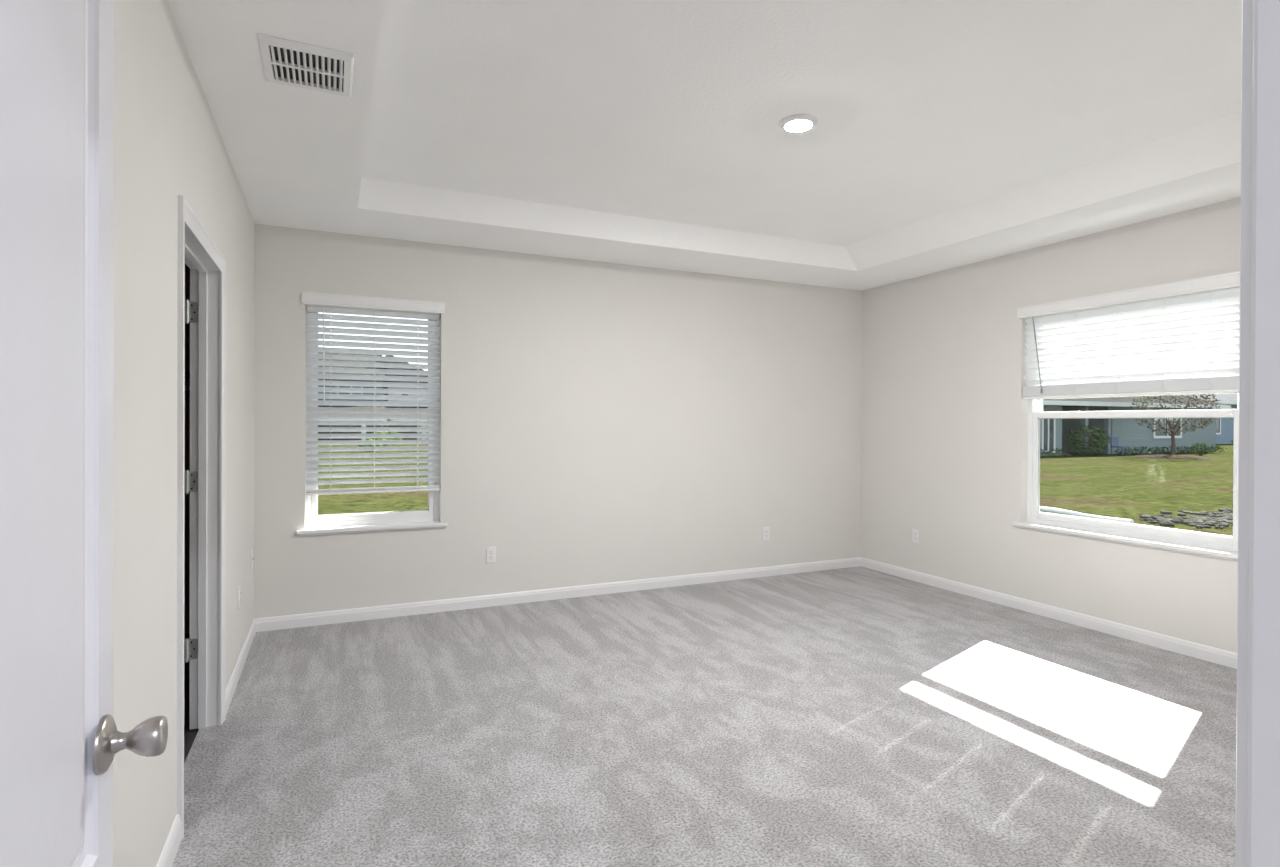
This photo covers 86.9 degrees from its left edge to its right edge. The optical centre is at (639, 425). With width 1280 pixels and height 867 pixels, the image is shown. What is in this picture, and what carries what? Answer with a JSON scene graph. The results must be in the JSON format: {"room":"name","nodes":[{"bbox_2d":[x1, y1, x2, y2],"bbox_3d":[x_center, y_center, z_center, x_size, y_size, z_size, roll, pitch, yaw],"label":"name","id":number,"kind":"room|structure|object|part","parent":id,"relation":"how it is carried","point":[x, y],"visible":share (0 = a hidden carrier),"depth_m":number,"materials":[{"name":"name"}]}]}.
{"room":"empty bedroom","nodes":[
{"label":"empty bedroom","id":0,"kind":"room"},
{"bbox_2d":[113,0,254,866],"bbox_3d":[-1.543,-0.111,2.161,0.111,3.010,4.714,0,0,-25],"label":"wall","id":1,"kind":"structure","parent":0,"point":[168,143],"depth_m":1.93,"materials":[{"name":"paint"}]},
{"bbox_2d":[184,300,197,661],"bbox_3d":[-2.362,0.320,2.957,0.848,1.991,0.050,0,0,2],"label":"door","id":2,"kind":"structure","parent":1,"relation":"in","point":[191,308],"depth_m":2.95,"materials":[{"name":"wood"}]},
{"bbox_2d":[177,195,225,838],"bbox_3d":[-1.732,0.294,2.592,0.129,2.075,0.970,0,0,-25],"label":"door frame","id":3,"kind":"structure","parent":1,"relation":"attached to","point":[196,249],"depth_m":2.96,"materials":[{"name":"white wood"}]},
{"bbox_2d":[156,619,255,866],"bbox_3d":[-1.492,1.292,2.193,0.013,0.085,4.714,0,0,-25],"label":"baseboard","id":4,"kind":"structure","parent":1,"relation":"attached to","point":[170,849],"depth_m":3.11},
{"bbox_2d":[238,585,240,609],"bbox_3d":[-2.142,0.915,3.612,0.009,0.116,0.071,0,0,-25],"label":"wall outlet","id":5,"kind":"object","parent":1,"relation":"attached to","point":[239,587],"visible":1,"depth_m":3.60,"materials":[{"name":"white plastic"}]},
{"bbox_2d":[251,549,253,569],"bbox_3d":[-2.404,0.827,4.195,0.015,0.116,0.071,0,0,-25],"label":"cable plate","id":6,"kind":"object","parent":1,"relation":"attached to","point":[252,558],"visible":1,"depth_m":4.19,"materials":[{"name":"white plastic"}]},
{"bbox_3d":[-2.409,0.827,4.193,0.006,0.116,0.071,0,0,-25],"label":"plate","id":7,"kind":"part","parent":6,"relation":"part of","materials":[{"name":"white plastic"}]},
{"bbox_2d":[185,264,189,633],"bbox_3d":[-2.867,0.052,2.594,1.938,2.650,3.300,0,0,-25],"label":"wall","id":8,"kind":"structure","parent":0,"point":[187,269],"depth_m":4.29,"materials":[{"name":"brown paint"}]},
{"bbox_2d":[185,371,189,390],"bbox_3d":[-3.034,-0.203,4.022,1.020,0.245,0.360,0,0,-25],"label":"closet shelf","id":9,"kind":"object","parent":8,"relation":"attached to","point":[187,373],"visible":0.02,"depth_m":4.06,"materials":[{"name":"brown wood"}]},
{"bbox_3d":[-3.001,-0.230,3.949,1.020,0.031,0.031,0,0,-25],"label":"rail","id":10,"kind":"part","parent":9,"relation":"part of","materials":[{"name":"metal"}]},
{"bbox_2d":[254,224,861,618],"bbox_3d":[-0.189,-0.125,5.480,5.349,3.000,0.200,0,0,-25],"label":"wall","id":11,"kind":"structure","parent":0,"point":[600,422],"depth_m":5.23,"materials":[{"name":"paint"}]},
{"bbox_2d":[297,306,447,535],"bbox_3d":[-1.837,-0.061,4.686,0.963,1.564,0.187,0,0,-25],"label":"window","id":12,"kind":"structure","parent":11,"relation":"in","point":[315,524],"depth_m":4.65,"materials":[{"name":"white plastic"}]},
{"bbox_3d":[-1.823,0.703,4.653,0.963,0.036,0.108,0,0,-25],"label":"sill","id":13,"kind":"part","parent":12,"relation":"part of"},
{"bbox_3d":[-1.865,-0.443,4.749,0.799,0.730,0.025,0,0,-25],"label":"sash","id":14,"kind":"part","parent":12,"relation":"part of","materials":[{"name":"white plastic"}]},
{"bbox_3d":[-1.852,0.266,4.718,0.799,0.773,0.032,0,0,-25],"label":"sash","id":15,"kind":"part","parent":12,"relation":"part of","materials":[{"name":"white plastic"}]},
{"bbox_2d":[302,291,444,494],"bbox_3d":[-1.819,-0.210,4.647,0.911,1.340,0.086,0,0,-25],"label":"window blind","id":16,"kind":"object","parent":12,"relation":"attached to","point":[323,303],"visible":1,"depth_m":4.65,"materials":[{"name":"white plastic"}]},
{"bbox_3d":[-2.080,-0.174,4.545,0.002,1.248,0.055,0,0,-25],"label":"ladder cord","id":17,"kind":"part","parent":16,"relation":"part of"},
{"bbox_3d":[-1.828,0.451,4.664,0.853,0.019,0.050,0,0,-25],"label":"rail","id":18,"kind":"part","parent":16,"relation":"part of","materials":[{"name":"white plastic"}]},
{"bbox_3d":[-1.822,-0.818,4.657,0.859,0.044,0.056,0,0,-25],"label":"head rail","id":19,"kind":"part","parent":16,"relation":"part of","materials":[{"name":"white plastic"}]},
{"bbox_3d":[-1.830,-0.174,4.659,0.002,1.248,0.055,0,0,-25],"label":"ladder cord","id":20,"kind":"part","parent":16,"relation":"part of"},
{"bbox_3d":[-1.571,-0.173,4.777,0.002,1.248,0.055,0,0,-25],"label":"ladder cord","id":21,"kind":"part","parent":16,"relation":"part of","materials":[{"name":"white fabric"}]},
{"bbox_2d":[486,547,495,562],"bbox_3d":[-1.093,0.946,4.959,0.071,0.116,0.009,0,0,-25],"label":"wall outlet","id":22,"kind":"object","parent":11,"relation":"attached to","point":[490,551],"visible":1,"depth_m":4.96,"materials":[{"name":"white plastic"}]},
{"bbox_2d":[255,557,860,631],"bbox_3d":[-0.187,1.283,5.372,5.029,0.085,0.013,0,0,-25],"label":"baseboard","id":23,"kind":"structure","parent":11,"relation":"attached to","point":[434,606],"depth_m":5.07,"materials":[{"name":"white wood"}]},
{"bbox_2d":[763,527,769,539],"bbox_3d":[1.115,0.951,5.967,0.071,0.116,0.009,0,0,-25],"label":"wall outlet","id":24,"kind":"object","parent":11,"relation":"attached to","point":[766,530],"visible":1,"depth_m":5.96,"materials":[{"name":"white plastic"}]},
{"bbox_2d":[172,566,1236,866],"bbox_3d":[0.009,1.369,2.596,6.978,0.060,5.500,0,0,-25],"label":"floor","id":25,"kind":"structure","parent":0,"point":[859,716],"depth_m":2.88,"materials":[{"name":"grey carpet"}]},
{"bbox_2d":[168,0,1241,290],"bbox_3d":[0.800,-1.444,3.222,5.229,0.334,4.914,0,0,-25],"label":"ceiling","id":26,"kind":"structure","parent":0,"point":[947,134],"depth_m":3.18,"materials":[{"name":"paint"}]},
{"bbox_2d":[257,33,353,96],"bbox_3d":[-1.182,-1.274,2.406,0.292,0.015,0.320,0,0,-25],"label":"ceiling vent","id":27,"kind":"object","parent":26,"relation":"in","point":[295,63],"visible":1,"depth_m":2.38,"materials":[{"name":"white plastic"}]},
{"bbox_2d":[779,114,817,132],"bbox_3d":[0.751,-1.430,3.205,0.178,0.024,0.178,0,0,-25],"label":"recessed light","id":28,"kind":"object","parent":26,"relation":"in","point":[796,123],"visible":1,"depth_m":3.17,"materials":[{"name":"white plastic"}]},
{"bbox_2d":[861,197,1240,652],"bbox_3d":[3.198,-0.105,4.260,0.200,3.000,4.834,0,0,-25],"label":"wall","id":29,"kind":"structure","parent":0,"point":[944,410],"depth_m":5.11,"materials":[{"name":"paint"}]},
{"bbox_2d":[913,529,918,542],"bbox_3d":[2.373,0.947,5.811,0.009,0.116,0.071,0,0,-25],"label":"wall outlet","id":30,"kind":"object","parent":29,"relation":"attached to","point":[915,531],"visible":1,"depth_m":5.81,"materials":[{"name":"white plastic"}]},
{"bbox_2d":[860,557,1236,668],"bbox_3d":[3.070,1.302,4.276,0.013,0.085,4.714,0,0,-25],"label":"baseboard","id":31,"kind":"structure","parent":29,"relation":"attached to","point":[1192,649],"depth_m":4.57,"materials":[{"name":"white wood"}]},
{"bbox_2d":[1012,294,1238,560],"bbox_3d":[3.110,-0.039,4.359,0.187,1.564,1.408,0,0,-25],"label":"window","id":32,"kind":"structure","parent":29,"relation":"in","point":[1192,542],"depth_m":4.34,"materials":[{"name":"white plastic"}]},
{"bbox_3d":[3.071,0.725,4.346,0.108,0.036,1.408,0,0,-25],"label":"sill","id":33,"kind":"part","parent":32,"relation":"part of","materials":[{"name":"white wood"}]},
{"bbox_2d":[1017,271,1239,399],"bbox_3d":[3.074,-0.524,4.340,0.086,0.669,1.356,0,0,-25],"label":"window blind","id":34,"kind":"object","parent":32,"relation":"attached to","point":[1052,338],"visible":0.94,"depth_m":4.23,"materials":[{"name":"white plastic"}]},
{"bbox_3d":[2.877,-0.490,4.807,0.055,0.577,0.002,0,0,-25],"label":"ladder cord","id":35,"kind":"part","parent":34,"relation":"part of","materials":[{"name":"white fabric"}]},
{"bbox_3d":[2.973,-0.489,4.597,0.055,0.577,0.002,0,0,-25],"label":"ladder cord","id":36,"kind":"part","parent":34,"relation":"part of","materials":[{"name":"white fabric"}]},
{"bbox_3d":[3.085,-0.488,4.352,0.055,0.577,0.002,0,0,-25],"label":"ladder cord","id":37,"kind":"part","parent":34,"relation":"part of","materials":[{"name":"white fabric"}]},
{"bbox_3d":[3.086,-0.199,4.348,0.050,0.019,1.298,0,0,-25],"label":"rail","id":38,"kind":"part","parent":34,"relation":"part of","materials":[{"name":"white plastic"}]},
{"bbox_3d":[3.088,-0.796,4.345,0.056,0.044,1.304,0,0,-25],"label":"head rail","id":39,"kind":"part","parent":34,"relation":"part of","materials":[{"name":"white plastic"}]},
{"bbox_3d":[3.197,-0.486,4.106,0.055,0.577,0.002,0,0,-25],"label":"ladder cord","id":40,"kind":"part","parent":34,"relation":"part of","materials":[{"name":"white fabric"}]},
{"bbox_3d":[3.297,-0.485,3.888,0.055,0.577,0.002,0,0,-25],"label":"ladder cord","id":41,"kind":"part","parent":34,"relation":"part of","materials":[{"name":"white fabric"}]},
{"bbox_3d":[3.159,-0.056,4.381,0.080,1.530,1.312,0,0,-25],"label":"frame","id":42,"kind":"part","parent":32,"relation":"part of","materials":[{"name":"white plastic"}]},
{"bbox_3d":[3.140,0.289,4.375,0.032,0.773,1.244,0,0,-25],"label":"sash","id":43,"kind":"part","parent":32,"relation":"part of","materials":[{"name":"white plastic"}]},
{"bbox_3d":[3.176,-0.421,4.387,0.025,0.730,1.244,0,0,-25],"label":"sash","id":44,"kind":"part","parent":32,"relation":"part of","materials":[{"name":"white plastic"}]},
{"bbox_3d":[1.458,-0.093,0.874,5.778,3.010,0.120,0,0,-25],"label":"wall","id":45,"kind":"structure","parent":0,"visible":0},
{"bbox_2d":[0,0,167,866],"bbox_3d":[-0.545,0.326,0.508,0.173,2.020,0.874,0,0,-25],"label":"door","id":46,"kind":"structure","parent":45,"relation":"in","point":[60,740],"depth_m":0.72,"materials":[{"name":"white paint"}]},
{"bbox_3d":[-0.657,0.408,0.881,0.065,0.049,0.049,0,0,-25],"label":"knob","id":47,"kind":"part","parent":46,"relation":"part of","materials":[{"name":"silver metal"}]},
{"bbox_2d":[1235,0,1279,866],"bbox_3d":[0.046,0.287,0.232,1.022,2.125,0.154,0,0,-25],"label":"door frame","id":48,"kind":"structure","parent":45,"relation":"attached to","point":[1257,844],"depth_m":0.46,"materials":[{"name":"white wood"}]},
{"bbox_3d":[0.046,0.287,0.232,1.022,2.125,0.154,0,0,-25],"label":"casing","id":49,"kind":"part","parent":48,"relation":"part of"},
{"label":"outside","id":50,"kind":"structure","parent":0,"visible":0},
{"bbox_2d":[318,444,1232,535],"bbox_3d":[12.246,1.720,93.549,260.000,1.050,280.000,0,0,-25],"label":"lawn","id":51,"kind":"structure","parent":50,"point":[1125,486],"depth_m":16.73,"materials":[{"name":"green plant"}]},
{"bbox_2d":[318,349,386,442],"bbox_3d":[-43.851,-3.951,84.978,22.040,12.300,18.170,0,0,-25],"label":"house","id":52,"kind":"structure","parent":51,"relation":"on","point":[330,349],"depth_m":84.44,"materials":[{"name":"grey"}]},
{"bbox_3d":[-36.880,-4.419,84.279,1.380,1.380,0.045,0,0,-25],"label":"pane","id":53,"kind":"part","parent":52,"relation":"part of","materials":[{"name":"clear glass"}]},
{"bbox_3d":[-32.936,0.763,80.553,0.500,2.800,0.500,0,0,-25],"label":"porch post","id":54,"kind":"part","parent":52,"relation":"part of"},
{"bbox_3d":[-34.333,-4.414,85.442,1.380,1.380,0.045,0,0,-25],"label":"pane","id":55,"kind":"part","parent":52,"relation":"part of","materials":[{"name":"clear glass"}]},
{"bbox_2d":[359,445,382,451],"bbox_3d":[-17.043,1.271,42.787,1.494,0.872,1.500,0,0,-25],"label":"shrub","id":56,"kind":"object","parent":51,"relation":"on","point":[359,445],"visible":0.24,"depth_m":42.52,"materials":[{"name":"green plant"}]},
{"bbox_2d":[367,438,390,446],"bbox_3d":[-20.976,1.291,54.216,2.151,1.139,2.210,0,0,-25],"label":"shrub","id":57,"kind":"object","parent":51,"relation":"on","point":[367,438],"visible":0.2,"depth_m":53.79,"materials":[{"name":"green plant"}]},
{"bbox_2d":[372,432,402,444],"bbox_3d":[-26.722,1.221,71.347,3.402,1.891,3.433,0,0,-25],"label":"shrub","id":58,"kind":"object","parent":51,"relation":"on","point":[372,432],"visible":0.2,"depth_m":70.62,"materials":[{"name":"green plant"}]},
{"bbox_2d":[382,355,427,441],"bbox_3d":[-31.445,-3.643,95.041,8.670,11.700,22.170,0,0,-25],"label":"house","id":59,"kind":"structure","parent":51,"relation":"on","point":[386,355],"depth_m":88.88,"materials":[{"name":"white paint"}]},
{"bbox_2d":[1040,506,1133,523],"bbox_3d":[7.347,1.489,11.411,0.143,0.116,2.093,0,0,-14],"label":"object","id":60,"kind":"object","parent":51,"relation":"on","point":[1044,509],"visible":0.56,"depth_m":11.29,"materials":[{"name":"white"}]},
{"bbox_2d":[1064,425,1111,454],"bbox_3d":[22.968,0.721,34.680,2.094,1.655,2.077,0,0,-25],"label":"shrub","id":61,"kind":"object","parent":51,"relation":"on","point":[1095,442],"visible":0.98,"depth_m":34.35,"materials":[{"name":"green plant"}]},
{"bbox_3d":[22.990,1.059,34.709,0.915,0.949,0.912,0,0,-25],"label":"stem","id":62,"kind":"part","parent":61,"relation":"part of","materials":[{"name":"green plant"}]},
{"bbox_2d":[1111,437,1129,454],"bbox_3d":[24.764,1.027,34.840,0.600,0.950,0.600,0,0,-25],"label":"patio chair","id":63,"kind":"object","parent":51,"relation":"on","point":[1115,440],"visible":1,"depth_m":34.98,"materials":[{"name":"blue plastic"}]},
{"bbox_3d":[24.651,0.800,35.089,0.600,0.500,0.050,0,0,-25],"label":"backrest","id":64,"kind":"part","parent":63,"relation":"part of","materials":[{"name":"blue plastic"}]},
{"bbox_2d":[1040,445,1225,455],"bbox_3d":[22.488,1.340,34.291,25.904,0.592,0.674,0,0,-25],"label":"hedge","id":65,"kind":"object","parent":51,"relation":"on","point":[1186,447],"visible":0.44,"depth_m":36.77,"materials":[{"name":"green plant"}]},
{"bbox_2d":[1040,363,1231,455],"bbox_3d":[19.288,-1.340,39.140,28.640,5.800,11.840,0,0,-25],"label":"house","id":66,"kind":"structure","parent":51,"relation":"on","point":[1053,432],"depth_m":36.79,"materials":[{"name":"teal paint"}]},
{"bbox_3d":[20.338,0.338,33.702,0.800,1.800,0.045,0,0,-25],"label":"pane","id":67,"kind":"part","parent":66,"relation":"part of","materials":[{"name":"clear glass"}]},
{"bbox_3d":[21.193,0.214,34.237,0.240,2.750,0.240,0,0,-25],"label":"porch post","id":68,"kind":"part","parent":66,"relation":"part of","materials":[{"name":"teal paint"}]},
{"bbox_3d":[23.104,0.219,35.110,0.240,2.750,0.240,0,0,-25],"label":"porch post","id":69,"kind":"part","parent":66,"relation":"part of","materials":[{"name":"white paint"}]},
{"bbox_3d":[24.832,0.222,35.899,0.240,2.750,0.240,0,0,-25],"label":"porch post","id":70,"kind":"part","parent":66,"relation":"part of","materials":[{"name":"teal paint"}]},
{"bbox_3d":[29.572,0.123,37.917,2.420,0.850,0.045,0,0,-25],"label":"pane","id":71,"kind":"part","parent":66,"relation":"part of","materials":[{"name":"clear glass"}]},
{"bbox_2d":[1129,394,1220,454],"bbox_3d":[26.030,-0.370,33.012,3.567,3.880,3.522,0,0,-25],"label":"tree","id":72,"kind":"object","parent":51,"relation":"on","point":[1173,427],"visible":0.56,"depth_m":32.93,"materials":[{"name":"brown plant"}]},
{"bbox_2d":[1132,455,1218,458],"bbox_3d":[25.710,1.466,32.526,3.500,0.140,3.500,0,0,-25],"label":"mulch","id":73,"kind":"object","parent":51,"relation":"on","point":[1142,456],"visible":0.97,"depth_m":31.70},
{"bbox_2d":[1117,372,1236,443],"bbox_3d":[45.793,-1.625,61.025,19.040,6.800,12.040,0,0,-25],"label":"house","id":74,"kind":"structure","parent":51,"relation":"on","point":[1224,426],"depth_m":56.41,"materials":[{"name":"blue paint"}]},
{"bbox_3d":[47.432,-0.195,55.744,1.320,1.520,0.045,0,0,-25],"label":"pane","id":75,"kind":"part","parent":74,"relation":"part of","materials":[{"name":"clear glass"}]},
{"bbox_2d":[1139,508,1232,528],"bbox_3d":[10.168,1.528,11.372,4.689,0.100,1.839,0,0,-25],"label":"gravel","id":76,"kind":"object","parent":51,"relation":"on","point":[1224,518],"visible":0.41,"depth_m":10.91,"materials":[{"name":"grey stone"}]},
{"bbox_2d":[1191,443,1210,455],"bbox_3d":[28.772,1.192,34.701,0.805,0.733,0.794,0,0,-25],"label":"shrub","id":77,"kind":"object","parent":51,"relation":"on","point":[1200,444],"visible":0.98,"depth_m":34.61,"materials":[{"name":"green plant"}]}
]}

